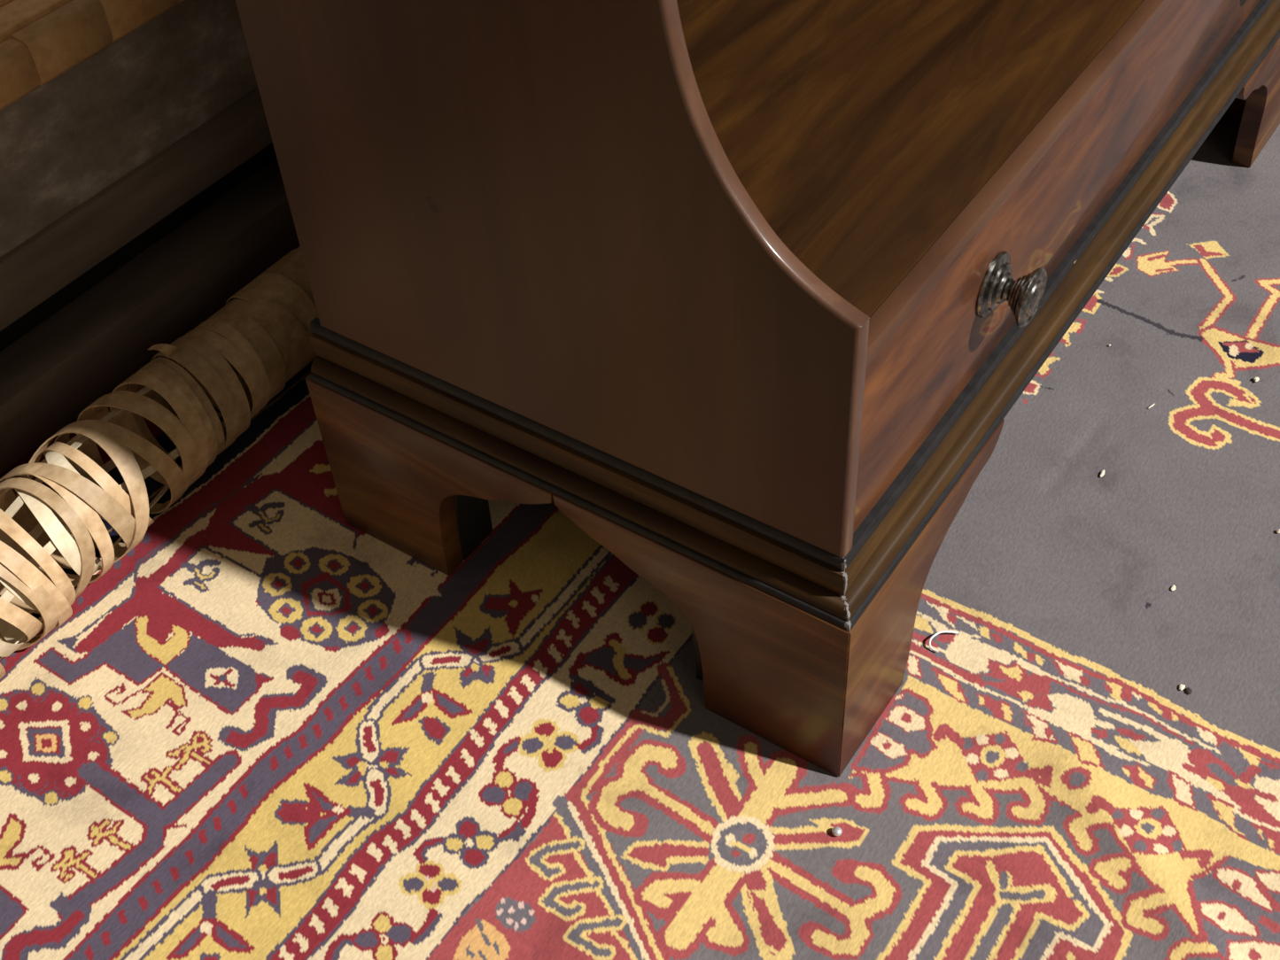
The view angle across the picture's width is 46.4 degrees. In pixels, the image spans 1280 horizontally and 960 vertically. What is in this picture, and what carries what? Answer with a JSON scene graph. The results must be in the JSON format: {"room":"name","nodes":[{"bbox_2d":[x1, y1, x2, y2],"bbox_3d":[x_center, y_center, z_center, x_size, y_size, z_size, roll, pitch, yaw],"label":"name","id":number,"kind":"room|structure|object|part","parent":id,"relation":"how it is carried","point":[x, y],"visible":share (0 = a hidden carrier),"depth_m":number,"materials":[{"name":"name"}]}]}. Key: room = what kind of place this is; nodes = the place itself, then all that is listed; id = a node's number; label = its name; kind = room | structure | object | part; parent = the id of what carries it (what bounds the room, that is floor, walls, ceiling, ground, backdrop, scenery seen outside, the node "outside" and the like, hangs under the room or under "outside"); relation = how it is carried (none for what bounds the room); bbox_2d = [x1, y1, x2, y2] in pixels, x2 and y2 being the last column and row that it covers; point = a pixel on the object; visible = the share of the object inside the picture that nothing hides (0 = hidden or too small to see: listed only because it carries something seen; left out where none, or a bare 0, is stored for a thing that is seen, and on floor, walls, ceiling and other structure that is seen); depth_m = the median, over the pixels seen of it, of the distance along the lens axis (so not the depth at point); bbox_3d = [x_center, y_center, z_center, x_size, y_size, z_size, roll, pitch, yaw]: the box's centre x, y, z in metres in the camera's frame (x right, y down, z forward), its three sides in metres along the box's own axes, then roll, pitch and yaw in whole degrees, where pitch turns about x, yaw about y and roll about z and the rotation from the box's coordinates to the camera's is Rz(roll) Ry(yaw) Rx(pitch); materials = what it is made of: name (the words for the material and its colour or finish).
{"room":"living room","nodes":[
{"label":"living room","id":0,"kind":"room"},
{"bbox_3d":[0.292,-0.082,1.073,2.900,0.044,4.000,24,52,25],"label":"floor","id":1,"kind":"structure","parent":0,"visible":0},
{"bbox_2d":[0,116,1279,959],"bbox_3d":[0.208,-0.138,1.096,2.100,0.010,2.600,24,52,25],"label":"patterned rug","id":2,"kind":"object","parent":1,"relation":"on","point":[271,729],"visible":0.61,"depth_m":0.84,"materials":[{"name":"carpet"}]},
{"bbox_2d":[0,0,300,474],"bbox_3d":[-0.506,-0.279,1.123,0.432,0.231,1.700,24,52,25],"label":"storage chest","id":3,"kind":"object","parent":2,"relation":"on","point":[142,187],"visible":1,"depth_m":1.02,"materials":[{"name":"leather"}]},
{"bbox_2d":[0,0,183,110],"bbox_3d":[-0.415,-0.338,0.984,0.226,0.037,0.820,24,52,25],"label":"tray","id":4,"kind":"object","parent":3,"relation":"on","point":[41,41],"visible":1,"depth_m":0.91,"materials":[{"name":"brown wood"}]},
{"bbox_3d":[-0.341,-0.207,1.036,0.032,0.043,1.700,24,52,25],"label":"rail","id":5,"kind":"part","parent":3,"relation":"part of","materials":[{"name":"brown wood"}]},
{"bbox_2d":[0,246,318,679],"bbox_3d":[-0.293,-0.056,0.987,0.098,0.090,0.708,22,51,23],"label":"floor lamp","id":6,"kind":"object","parent":2,"relation":"on","point":[238,359],"visible":0.7,"depth_m":0.94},
{"bbox_2d":[235,0,1279,776],"bbox_3d":[0.151,-0.411,0.806,0.369,0.800,0.744,24,52,25],"label":"bookcase","id":7,"kind":"object","parent":2,"relation":"on","point":[757,295],"visible":1,"depth_m":0.74,"materials":[{"name":"brown wood"}]},
{"bbox_3d":[-0.056,-0.250,0.554,0.336,0.645,0.010,24,52,25],"label":"panel","id":8,"kind":"part","parent":7,"relation":"part of","materials":[{"name":"brown wood"}]},
{"bbox_3d":[0.153,-0.322,0.901,0.312,0.014,0.700,24,52,25],"label":"shelf","id":9,"kind":"part","parent":7,"relation":"part of","materials":[{"name":"brown wood"}]},
{"bbox_3d":[0.190,-0.093,0.746,0.018,0.031,0.031,24,52,25],"label":"knob","id":10,"kind":"part","parent":7,"relation":"part of","materials":[{"name":"grey metal"}]},
{"bbox_3d":[0.284,-0.221,0.879,0.020,0.116,0.699,24,52,25],"label":"drawer","id":11,"kind":"part","parent":7,"relation":"part of","materials":[{"name":"brown wood"}]},
{"bbox_2d":[831,826,842,837],"bbox_3d":[0.103,0.184,0.783,0.005,0.004,0.005,24,52,25],"label":"bead","id":12,"kind":"object","parent":2,"relation":"on","point":[836,831],"visible":1,"depth_m":0.78,"materials":[{"name":"silver metal"}]},
{"bbox_2d":[928,630,958,651],"bbox_3d":[0.176,0.092,0.869,0.021,0.003,0.009,-35,53,-27],"label":"thread","id":13,"kind":"object","parent":2,"relation":"on","point":[942,632],"visible":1,"depth_m":0.87},
{"bbox_2d":[1100,469,1105,477],"bbox_3d":[0.296,-0.004,0.956,0.003,0.002,0.007,24,52,25],"label":"flake","id":14,"kind":"object","parent":2,"relation":"on","point":[1102,473],"visible":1,"depth_m":0.95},
{"bbox_2d":[1179,683,1185,690],"bbox_3d":[0.304,0.117,0.838,0.003,0.001,0.005,24,52,25],"label":"flake","id":15,"kind":"object","parent":2,"relation":"on","point":[1181,686],"visible":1,"depth_m":0.84,"materials":[{"name":"white"}]},
{"bbox_2d":[1186,687,1192,694],"bbox_3d":[0.307,0.118,0.836,0.004,0.001,0.004,24,52,25],"label":"crumb","id":16,"kind":"object","parent":2,"relation":"on","point":[1189,690],"visible":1,"depth_m":0.83,"materials":[{"name":"grey"}]},
{"bbox_2d":[1253,376,1259,381],"bbox_3d":[0.417,-0.068,1.010,0.004,0.003,0.005,-11,46,-7],"label":"crumb","id":17,"kind":"object","parent":2,"relation":"on","point":[1255,379],"visible":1,"depth_m":1.01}
]}

